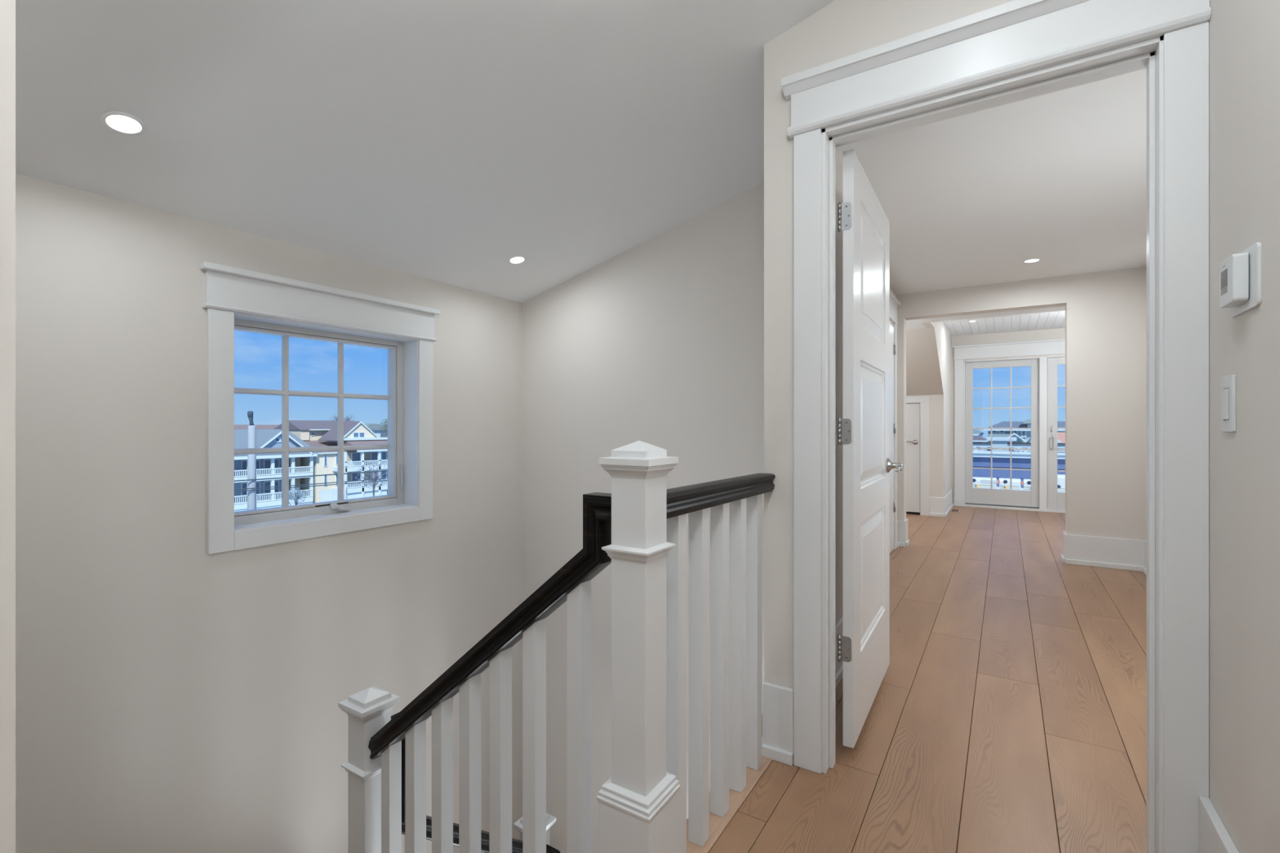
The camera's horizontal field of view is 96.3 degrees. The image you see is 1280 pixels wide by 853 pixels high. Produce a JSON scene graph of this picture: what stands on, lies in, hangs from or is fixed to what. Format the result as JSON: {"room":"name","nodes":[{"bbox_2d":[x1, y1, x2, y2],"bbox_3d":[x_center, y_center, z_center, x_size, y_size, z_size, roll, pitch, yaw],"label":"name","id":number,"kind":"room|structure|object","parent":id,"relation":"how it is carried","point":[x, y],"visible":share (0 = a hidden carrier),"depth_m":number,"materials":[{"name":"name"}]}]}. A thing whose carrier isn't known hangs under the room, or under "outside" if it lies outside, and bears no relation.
{"room":"stair landing","nodes":[
{"label":"stair landing","id":0,"kind":"room"},
{"bbox_2d":[0,0,15,852],"bbox_3d":[-1.420,1.360,0.991,1.960,5.341,0.120,0,0,33],"label":"wall","id":1,"kind":"structure","parent":0,"point":[7,7],"depth_m":0.51,"materials":[{"name":"paint"}]},
{"bbox_2d":[15,173,522,852],"bbox_3d":[-1.609,1.594,2.685,0.180,4.873,3.400,0,0,33],"label":"wall","id":2,"kind":"structure","parent":0,"point":[172,695],"depth_m":2.25,"materials":[{"name":"paint"}]},
{"bbox_2d":[206,307,234,554],"bbox_3d":[-1.711,0.018,2.339,0.020,0.989,0.091,0,0,33],"label":"trim","id":3,"kind":"structure","parent":2,"relation":"attached to","point":[220,322],"depth_m":2.33,"materials":[{"name":"white paint"}]},
{"bbox_2d":[234,318,403,525],"bbox_3d":[-1.565,-0.020,2.814,0.117,0.900,0.895,0,0,33],"label":"window","id":4,"kind":"structure","parent":2,"relation":"in","point":[394,397],"depth_m":2.90,"materials":[{"name":"white plastic"}]},
{"bbox_2d":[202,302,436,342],"bbox_3d":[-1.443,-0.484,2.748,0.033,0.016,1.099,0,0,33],"label":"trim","id":5,"kind":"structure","parent":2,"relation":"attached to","point":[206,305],"depth_m":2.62,"materials":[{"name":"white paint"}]},
{"bbox_2d":[199,261,440,337],"bbox_3d":[-1.448,-0.559,2.751,0.022,0.135,1.081,0,0,33],"label":"trim","id":6,"kind":"structure","parent":2,"relation":"attached to","point":[224,289],"depth_m":2.63,"materials":[{"name":"white paint"}]},
{"bbox_2d":[234,311,417,531],"bbox_3d":[-1.504,-0.020,2.775,0.120,0.936,0.931,0,0,33],"label":"trim","id":7,"kind":"structure","parent":2,"relation":"attached to","point":[410,345],"depth_m":3.13,"materials":[{"name":"white paint"}]},
{"bbox_2d":[234,506,419,550],"bbox_3d":[-1.448,0.474,2.752,0.020,0.077,0.888,0,0,33],"label":"trim","id":8,"kind":"structure","parent":2,"relation":"attached to","point":[251,538],"depth_m":2.67,"materials":[{"name":"white paint"}]},
{"bbox_2d":[417,339,432,520],"bbox_3d":[-1.185,0.018,3.164,0.020,0.989,0.090,0,0,33],"label":"trim","id":9,"kind":"structure","parent":2,"relation":"attached to","point":[424,347],"depth_m":3.15,"materials":[{"name":"white paint"}]},
{"bbox_2d":[15,0,834,302],"bbox_3d":[-0.863,-1.251,0.858,3.442,0.957,5.320,0,0,33],"label":"ceiling","id":10,"kind":"structure","parent":0,"point":[446,141],"depth_m":1.96,"materials":[{"name":"white paint"}]},
{"bbox_2d":[100,111,146,135],"bbox_3d":[-1.582,-0.929,1.757,0.102,0.030,0.104,0,0,33],"label":"recessed light","id":11,"kind":"object","parent":10,"relation":"in","point":[122,122],"visible":1,"depth_m":1.75,"materials":[{"name":"white paint"}]},
{"bbox_2d":[507,255,526,264],"bbox_3d":[-0.683,-0.927,3.185,0.098,0.028,0.100,0,0,33],"label":"recessed light","id":12,"kind":"object","parent":10,"relation":"in","point":[515,260],"visible":1,"depth_m":3.18,"materials":[{"name":"white paint"}]},
{"bbox_2d":[522,182,764,852],"bbox_3d":[0.095,1.354,3.327,2.005,5.352,0.120,0,0,33],"label":"wall","id":13,"kind":"structure","parent":0,"point":[660,343],"depth_m":3.39,"materials":[{"name":"paint"}]},
{"bbox_2d":[686,755,773,852],"bbox_3d":[-0.059,1.143,1.247,0.111,0.034,1.771,0,0,33],"label":"trim","id":14,"kind":"structure","parent":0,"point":[717,824],"depth_m":1.68,"materials":[{"name":"brown wood"}]},
{"bbox_2d":[596,440,680,852],"bbox_3d":[-0.002,0.579,1.313,0.140,1.094,0.140,0,0,33],"label":"newel post","id":15,"kind":"object","parent":14,"relation":"on","point":[638,804],"visible":1,"depth_m":1.27,"materials":[{"name":"white paint"}]},
{"bbox_2d":[666,473,775,852],"bbox_3d":[0.231,0.642,1.666,0.073,0.968,0.753,0,0,33],"label":"stair railing","id":16,"kind":"object","parent":14,"relation":"on","point":[735,504],"visible":0.9,"depth_m":1.65,"materials":[{"name":"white wood"}]},
{"bbox_2d":[835,149,843,624],"bbox_3d":[0.725,0.054,2.394,0.060,2.752,0.777,0,0,33],"label":"wall","id":17,"kind":"structure","parent":0,"point":[838,162],"depth_m":2.63,"materials":[{"name":"paint"}]},
{"bbox_2d":[835,616,843,688],"bbox_3d":[0.790,1.010,2.413,0.029,0.240,0.880,0,0,33],"label":"baseboard","id":18,"kind":"structure","parent":17,"relation":"attached to","point":[839,625],"depth_m":2.54,"materials":[{"name":"white paint"}]},
{"bbox_2d":[837,149,902,748],"bbox_3d":[0.919,0.075,2.298,0.169,2.035,0.824,0,0,31],"label":"door","id":19,"kind":"structure","parent":17,"relation":"in","point":[864,646],"depth_m":2.12,"materials":[{"name":"white paint"}]},
{"bbox_2d":[764,0,1013,688],"bbox_3d":[0.931,-0.225,1.734,1.117,2.750,0.114,0,0,33],"label":"wall","id":20,"kind":"structure","parent":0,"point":[841,28],"depth_m":1.95,"materials":[{"name":"paint"}]},
{"bbox_2d":[761,681,793,765],"bbox_3d":[0.467,1.006,1.945,0.108,0.247,0.029,0,0,33],"label":"baseboard","id":21,"kind":"structure","parent":20,"relation":"attached to","point":[777,745],"depth_m":1.94,"materials":[{"name":"white paint"}]},
{"bbox_2d":[889,287,896,325],"bbox_3d":[1.656,-0.050,4.159,0.265,2.400,2.995,0,0,33],"label":"wall","id":22,"kind":"structure","parent":0,"point":[891,289],"depth_m":5.25,"materials":[{"name":"paint"}]},
{"bbox_2d":[889,324,895,552],"bbox_3d":[2.125,0.104,4.931,0.025,2.028,0.800,0,0,33],"label":"door","id":23,"kind":"structure","parent":22,"relation":"in","point":[892,347],"depth_m":5.14,"materials":[{"name":"white paint"}]},
{"bbox_2d":[889,290,900,549],"bbox_3d":[2.132,-0.013,4.923,0.045,2.287,1.075,0,0,33],"label":"trim","id":24,"kind":"structure","parent":22,"relation":"attached to","point":[894,302],"depth_m":5.26,"materials":[{"name":"white paint"}]},
{"bbox_2d":[897,518,909,547],"bbox_3d":[2.489,1.010,5.439,0.093,0.240,0.250,0,0,33],"label":"baseboard","id":25,"kind":"structure","parent":22,"relation":"attached to","point":[901,524],"depth_m":5.40,"materials":[{"name":"white paint"}]},
{"bbox_2d":[906,511,919,514],"bbox_3d":[3.366,0.419,7.531,0.586,1.442,0.040,0,0,33],"label":"wall","id":26,"kind":"structure","parent":0,"point":[911,513],"depth_m":7.41,"materials":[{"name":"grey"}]},
{"bbox_2d":[906,328,936,395],"bbox_3d":[3.938,-0.777,6.461,4.500,0.755,1.150,0,0,33],"label":"wall","id":27,"kind":"structure","parent":0,"point":[920,380],"depth_m":6.84,"materials":[{"name":"paint"}]},
{"bbox_2d":[906,395,936,497],"bbox_3d":[4.247,0.375,6.946,4.500,1.550,0.100,0,0,33],"label":"wall","id":28,"kind":"structure","parent":0,"point":[932,397],"depth_m":7.24,"materials":[{"name":"paint"}]},
{"bbox_2d":[906,403,919,512],"bbox_3d":[3.328,0.402,7.471,0.574,1.396,0.092,0,0,33],"label":"door","id":29,"kind":"structure","parent":28,"relation":"in","point":[913,410],"depth_m":7.37,"materials":[{"name":"white paint"}]},
{"bbox_2d":[906,395,929,515],"bbox_3d":[3.324,0.372,7.464,0.798,1.516,0.018,0,0,33],"label":"trim","id":30,"kind":"structure","parent":28,"relation":"attached to","point":[924,401],"depth_m":7.27,"materials":[{"name":"white paint"}]},
{"bbox_2d":[929,497,945,517],"bbox_3d":[3.731,1.010,7.198,0.173,0.240,0.029,0,0,33],"label":"baseboard","id":31,"kind":"structure","parent":28,"relation":"attached to","point":[937,504],"depth_m":7.19,"materials":[{"name":"white paint"}]},
{"bbox_2d":[709,506,1146,852],"bbox_3d":[1.752,1.280,3.123,4.800,0.300,11.750,0,0,33],"label":"floor","id":32,"kind":"structure","parent":0,"point":[900,788],"depth_m":2.20,"materials":[{"name":"brown wood"}]},
{"bbox_2d":[949,509,960,512],"bbox_3d":[4.222,1.127,7.679,0.120,0.006,0.250,0,0,33],"label":"floor vent","id":33,"kind":"object","parent":32,"relation":"in","point":[951,510],"visible":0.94,"depth_m":7.67,"materials":[{"name":"brown wood"}]},
{"bbox_2d":[922,321,951,497],"bbox_3d":[3.690,-0.070,7.075,0.078,2.440,2.700,0,0,33],"label":"wall","id":34,"kind":"structure","parent":0,"point":[939,337],"depth_m":7.21,"materials":[{"name":"paint"}]},
{"bbox_2d":[943,488,953,516],"bbox_3d":[4.128,1.010,7.662,0.029,0.240,1.180,0,0,33],"label":"baseboard","id":35,"kind":"structure","parent":34,"relation":"attached to","point":[948,497],"depth_m":7.66,"materials":[{"name":"white paint"}]},
{"bbox_2d":[906,306,1065,329],"bbox_3d":[3.377,-1.222,5.580,4.500,0.295,0.940,0,0,33],"label":"ceiling","id":36,"kind":"structure","parent":0,"point":[915,324],"depth_m":5.59,"materials":[{"name":"white paint"}]},
{"bbox_2d":[835,68,1146,294],"bbox_3d":[2.192,-1.300,3.385,2.000,0.100,4.025,0,0,33],"label":"ceiling","id":37,"kind":"structure","parent":0,"point":[1058,178],"depth_m":3.00,"materials":[{"name":"white paint"}]},
{"bbox_2d":[1022,257,1040,262],"bbox_3d":[2.946,-1.248,4.310,0.112,0.007,0.112,0,0,33],"label":"recessed light","id":38,"kind":"object","parent":37,"relation":"in","point":[1033,260],"visible":1,"depth_m":4.30,"materials":[{"name":"white paint"}]},
{"bbox_2d":[942,310,1065,336],"bbox_3d":[4.630,-1.315,6.477,2.150,0.050,2.700,0,0,33],"label":"ceiling","id":39,"kind":"structure","parent":0,"point":[1047,320],"depth_m":7.19,"materials":[{"name":"white paint"}]},
{"bbox_2d":[947,328,1065,506],"bbox_3d":[5.396,-0.120,7.678,2.350,2.540,0.150,0,0,33],"label":"wall","id":40,"kind":"structure","parent":0,"point":[1056,333],"depth_m":7.97,"materials":[{"name":"paint"}]},
{"bbox_2d":[964,502,1039,508],"bbox_3d":[4.996,1.098,7.930,0.863,0.024,0.025,0,0,33],"label":"trim","id":41,"kind":"structure","parent":40,"relation":"attached to","point":[965,503],"depth_m":7.91,"materials":[{"name":"white wood"}]},
{"bbox_2d":[965,358,1039,507],"bbox_3d":[4.992,0.087,7.925,0.860,1.995,0.042,0,0,33],"label":"door","id":42,"kind":"structure","parent":40,"relation":"in","point":[1010,497],"depth_m":7.89,"materials":[{"name":"white plastic"}]},
{"bbox_2d":[951,338,1065,506],"bbox_3d":[5.340,-0.006,7.595,2.135,2.272,0.050,0,0,33],"label":"trim","id":43,"kind":"structure","parent":40,"relation":"attached to","point":[1046,347],"depth_m":8.10,"materials":[{"name":"white paint"}]},
{"bbox_2d":[964,355,1065,513],"bbox_3d":[5.384,0.100,7.661,1.840,2.060,0.132,0,0,33],"label":"trim","id":44,"kind":"structure","parent":40,"relation":"attached to","point":[1032,357],"depth_m":7.96,"materials":[{"name":"white paint"}]},
{"bbox_2d":[1039,356,1047,509],"bbox_3d":[5.383,0.102,7.656,0.084,2.055,0.102,0,0,33],"label":"trim","id":45,"kind":"structure","parent":40,"relation":"attached to","point":[1042,360],"depth_m":7.61,"materials":[{"name":"white paint"}]},
{"bbox_2d":[1047,356,1065,510],"bbox_3d":[5.766,0.094,7.376,0.860,2.008,0.070,0,0,33],"label":"door","id":46,"kind":"structure","parent":40,"relation":"in","point":[1055,500],"depth_m":7.57,"materials":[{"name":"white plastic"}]},
{"bbox_2d":[973,486,1065,510],"bbox_3d":[7.143,1.350,9.351,14.000,0.200,4.550,0,0,33],"label":"deck","id":47,"kind":"object","parent":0,"point":[997,487],"depth_m":11.55,"materials":[{"name":"grey wood"}]},
{"bbox_3d":[6.987,1.228,10.595,3.600,0.045,0.580,0,0,33],"label":"plank","id":48,"kind":"object","parent":47,"relation":"on","visible":0},
{"bbox_2d":[973,476,997,488],"bbox_3d":[6.313,1.062,11.091,1.030,0.175,0.308,0,0,33],"label":"wrapped bundle","id":49,"kind":"object","parent":48,"relation":"on","point":[981,482],"visible":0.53,"depth_m":10.81,"materials":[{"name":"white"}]},
{"bbox_2d":[997,477,1020,488],"bbox_3d":[6.901,1.062,10.716,0.355,0.175,0.308,0,0,33],"label":"wrapped bundle","id":50,"kind":"object","parent":48,"relation":"on","point":[1015,482],"visible":1,"depth_m":10.60,"materials":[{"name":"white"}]},
{"bbox_2d":[1021,479,1031,489],"bbox_3d":[7.165,1.062,10.548,0.250,0.175,0.308,0,0,33],"label":"wrapped bundle","id":51,"kind":"object","parent":48,"relation":"on","point":[1026,483],"visible":0.65,"depth_m":10.46,"materials":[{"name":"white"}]},
{"bbox_2d":[1057,474,1065,491],"bbox_3d":[7.734,1.010,10.186,0.900,0.280,0.308,0,0,33],"label":"wrapped bundle","id":52,"kind":"object","parent":48,"relation":"on","point":[1060,477],"visible":0.19,"depth_m":10.18,"materials":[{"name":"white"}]},
{"bbox_2d":[973,451,1065,488],"bbox_3d":[8.427,0.983,11.367,12.100,0.895,0.430,0,0,33],"label":"wall","id":53,"kind":"structure","parent":0,"point":[1022,460],"depth_m":11.79,"materials":[{"name":"blue"}]},
{"bbox_2d":[896,266,1146,540],"bbox_3d":[3.083,-0.100,5.118,4.500,2.500,0.155,0,0,33],"label":"wall","id":54,"kind":"structure","parent":0,"point":[1105,311],"depth_m":4.64,"materials":[{"name":"paint"}]},
{"bbox_2d":[1061,531,1066,562],"bbox_3d":[3.559,1.010,4.814,0.029,0.240,0.155,0,0,33],"label":"baseboard","id":55,"kind":"structure","parent":54,"relation":"attached to","point":[1064,532],"depth_m":4.78,"materials":[{"name":"white paint"}]},
{"bbox_2d":[1064,533,1144,571],"bbox_3d":[3.726,1.010,4.598,0.516,0.240,0.029,0,0,33],"label":"baseboard","id":56,"kind":"structure","parent":54,"relation":"attached to","point":[1083,550],"depth_m":4.59,"materials":[{"name":"white paint"}]},
{"bbox_2d":[1208,0,1279,852],"bbox_3d":[0.314,-0.110,-0.366,0.100,3.080,4.320,0,0,33],"label":"wall","id":57,"kind":"structure","parent":0,"point":[1244,35],"depth_m":1.16,"materials":[{"name":"paint"}]},
{"bbox_2d":[781,0,1211,852],"bbox_3d":[0.950,-0.011,1.689,1.036,2.283,0.170,0,0,33],"label":"door frame","id":58,"kind":"structure","parent":57,"relation":"attached to","point":[1185,50],"depth_m":1.49,"materials":[{"name":"white paint"}]},
{"bbox_2d":[1198,795,1239,852],"bbox_3d":[0.222,1.008,-0.388,0.033,0.243,4.185,0,0,33],"label":"baseboard","id":59,"kind":"structure","parent":57,"relation":"attached to","point":[1214,837],"depth_m":1.30,"materials":[{"name":"white paint"}]},
{"bbox_2d":[1221,374,1235,431],"bbox_3d":[1.277,-0.049,1.247,0.010,0.122,0.075,0,0,33],"label":"light switch","id":60,"kind":"object","parent":57,"relation":"attached to","point":[1228,383],"visible":1,"depth_m":1.23,"materials":[{"name":"white plastic"}]},
{"bbox_2d":[1219,242,1262,317],"bbox_3d":[1.213,-0.293,1.167,0.031,0.122,0.160,0,0,33],"label":"thermostat","id":61,"kind":"object","parent":57,"relation":"attached to","point":[1240,273],"visible":1,"depth_m":1.13,"materials":[{"name":"white plastic"}]},
{"bbox_3d":[2.953,-0.050,2.811,0.100,2.400,3.875,0,0,33],"label":"wall","id":62,"kind":"structure","parent":0,"visible":0},
{"bbox_2d":[1142,540,1146,574],"bbox_3d":[2.898,1.010,2.846,0.029,0.240,3.875,0,0,33],"label":"baseboard","id":63,"kind":"structure","parent":62,"relation":"attached to","point":[1144,568],"depth_m":4.42,"materials":[{"name":"white paint"}]},
{"bbox_3d":[-0.444,2.730,2.020,2.500,2.800,2.664,0,0,33],"label":"floor","id":64,"kind":"structure","parent":0,"visible":0},
{"bbox_2d":[338,685,399,852],"bbox_3d":[-0.884,1.393,1.875,0.140,1.075,0.140,0,0,33],"label":"newel post","id":65,"kind":"object","parent":64,"relation":"on","point":[368,710],"visible":0.83,"depth_m":1.84,"materials":[{"name":"white paint"}]},
{"bbox_2d":[391,711,522,852],"bbox_3d":[-0.669,1.806,2.213,0.073,1.622,0.707,0,0,33],"label":"stair railing","id":66,"kind":"object","parent":64,"relation":"on","point":[517,845],"visible":0.07,"depth_m":2.03,"materials":[{"name":"brown wood"}]},
{"bbox_2d":[368,492,611,852],"bbox_3d":[-0.451,1.046,1.599,0.972,1.768,0.073,0,0,33],"label":"stair railing","id":67,"kind":"object","parent":64,"relation":"on","point":[571,584],"visible":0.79,"depth_m":1.53,"materials":[{"name":"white wood"}]},
{"bbox_2d":[513,813,555,845],"bbox_3d":[-0.465,2.143,2.534,0.140,0.875,0.140,0,0,33],"label":"newel post","id":68,"kind":"object","parent":64,"relation":"on","point":[550,820],"visible":0.33,"depth_m":2.52,"materials":[{"name":"white paint"}]},
{"bbox_2d":[546,844,559,852],"bbox_3d":[-0.077,2.441,2.288,0.826,1.193,0.073,0,0,33],"label":"stair railing","id":69,"kind":"object","parent":68,"relation":"attached to","point":[549,849],"visible":0.82,"depth_m":2.50,"materials":[{"name":"black wood"}]},
{"label":"outside","id":70,"kind":"structure","parent":0,"visible":0},
{"bbox_2d":[973,441,1065,452],"bbox_3d":[8.795,0.787,11.945,12.000,0.885,0.160,0,0,33],"label":"deck railing","id":71,"kind":"object","parent":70,"point":[975,444],"visible":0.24,"depth_m":12.35,"materials":[{"name":"grey"}]},
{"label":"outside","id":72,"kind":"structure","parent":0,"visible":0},
{"bbox_3d":[15.370,9.930,61.349,280.000,0.400,200.000,0,0,33],"label":"ground","id":73,"kind":"structure","parent":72,"visible":0},
{"bbox_2d":[247,411,256,524],"bbox_3d":[-19.547,4.480,28.875,0.435,10.500,0.435,0,0,33],"label":"utility pole","id":74,"kind":"object","parent":73,"relation":"on","point":[251,441],"visible":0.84,"depth_m":28.73,"materials":[{"name":"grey wood"}]},
{"bbox_2d":[234,470,387,481],"bbox_3d":[-15.682,2.569,34.475,0.070,0.309,41.601,0,0,33],"label":"power line","id":75,"kind":"object","parent":74,"relation":"attached to","point":[382,470],"visible":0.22,"depth_m":30.91,"materials":[{"name":"black metal"}]},
{"bbox_2d":[234,478,387,489],"bbox_3d":[-14.070,2.999,37.005,0.056,0.396,41.602,0,0,33],"label":"power line","id":76,"kind":"object","parent":74,"relation":"attached to","point":[379,478],"visible":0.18,"depth_m":30.92,"materials":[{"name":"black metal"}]},
{"bbox_2d":[234,480,387,492],"bbox_3d":[-12.459,3.159,39.536,0.056,0.347,41.601,0,0,33],"label":"power line","id":77,"kind":"object","parent":74,"relation":"attached to","point":[383,480],"visible":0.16,"depth_m":30.91,"materials":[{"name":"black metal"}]},
{"bbox_2d":[234,424,279,429],"bbox_3d":[-59.679,4.729,91.135,14.200,10.001,10.813,0,0,33],"label":"house","id":78,"kind":"structure","parent":73,"relation":"on","point":[236,426],"depth_m":89.52,"materials":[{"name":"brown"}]},
{"bbox_2d":[234,429,317,511],"bbox_3d":[-46.775,5.520,67.653,16.200,10.340,10.732,0,0,33],"label":"house","id":79,"kind":"structure","parent":73,"relation":"on","point":[268,465],"depth_m":65.79,"materials":[{"name":"grey"}]},
{"bbox_2d":[288,487,306,505],"bbox_3d":[-38.205,8.526,63.639,2.189,3.565,2.206,0,0,33],"label":"shrub","id":80,"kind":"object","parent":73,"relation":"on","point":[296,497],"visible":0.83,"depth_m":63.47,"materials":[{"name":"grey plant"}]},
{"bbox_2d":[273,420,387,502],"bbox_3d":[-40.470,4.450,76.340,15.500,10.560,10.400,0,0,33],"label":"house","id":81,"kind":"structure","parent":73,"relation":"on","point":[313,433],"depth_m":73.18,"materials":[{"name":"beige"}]},
{"bbox_2d":[319,488,346,502],"bbox_3d":[-36.474,8.587,68.189,0.120,2.285,3.217,0,0,33],"label":"picket fence","id":82,"kind":"object","parent":73,"relation":"on","point":[322,492],"visible":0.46,"depth_m":67.73,"materials":[{"name":"white wood"}]},
{"bbox_2d":[343,413,354,421],"bbox_3d":[-54.903,3.254,108.129,2.557,11.345,2.532,0,0,33],"label":"tree","id":83,"kind":"object","parent":73,"relation":"on","point":[348,418],"visible":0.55,"depth_m":108.03,"materials":[{"name":"grey plant"}]},
{"bbox_2d":[355,460,386,496],"bbox_3d":[-31.303,7.277,67.152,3.658,6.690,3.871,0,0,6],"label":"tree","id":84,"kind":"object","parent":73,"relation":"on","point":[374,476],"visible":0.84,"depth_m":67.02,"materials":[{"name":"grey plant"}]},
{"bbox_2d":[364,423,387,437],"bbox_3d":[-42.681,4.640,93.250,8.600,10.180,9.926,0,0,33],"label":"house","id":85,"kind":"structure","parent":73,"relation":"on","point":[375,428],"depth_m":89.14,"materials":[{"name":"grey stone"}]},
{"bbox_2d":[378,417,387,435],"bbox_3d":[-37.674,3.162,86.788,3.450,9.155,3.352,0,0,33],"label":"tree","id":86,"kind":"object","parent":73,"relation":"on","point":[386,425],"visible":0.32,"depth_m":86.06,"materials":[{"name":"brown plant"}]},
{"bbox_2d":[973,429,983,435],"bbox_3d":[32.246,4.970,56.479,2.800,9.520,6.080,0,0,33],"label":"house","id":87,"kind":"structure","parent":73,"relation":"on","point":[975,432],"depth_m":54.03,"materials":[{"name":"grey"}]},
{"bbox_2d":[973,435,986,451],"bbox_3d":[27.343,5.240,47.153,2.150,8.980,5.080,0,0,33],"label":"house","id":88,"kind":"structure","parent":73,"relation":"on","point":[975,438],"depth_m":45.50,"materials":[{"name":"stone"}]},
{"bbox_2d":[983,419,1065,452],"bbox_3d":[36.980,4.520,50.695,11.200,10.420,10.750,0,0,33],"label":"house","id":89,"kind":"structure","parent":73,"relation":"on","point":[1021,435],"depth_m":50.38,"materials":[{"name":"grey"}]},
{"bbox_2d":[1019,432,1065,453],"bbox_3d":[23.913,5.030,32.045,4.600,9.400,6.250,0,0,33],"label":"house","id":90,"kind":"structure","parent":73,"relation":"on","point":[1060,436],"depth_m":31.94,"materials":[{"name":"beige"}]},
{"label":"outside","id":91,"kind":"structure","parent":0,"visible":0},
{"bbox_2d":[986,436,1016,452],"bbox_3d":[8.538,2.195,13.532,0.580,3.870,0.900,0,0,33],"label":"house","id":92,"kind":"structure","parent":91,"point":[997,442],"depth_m":13.19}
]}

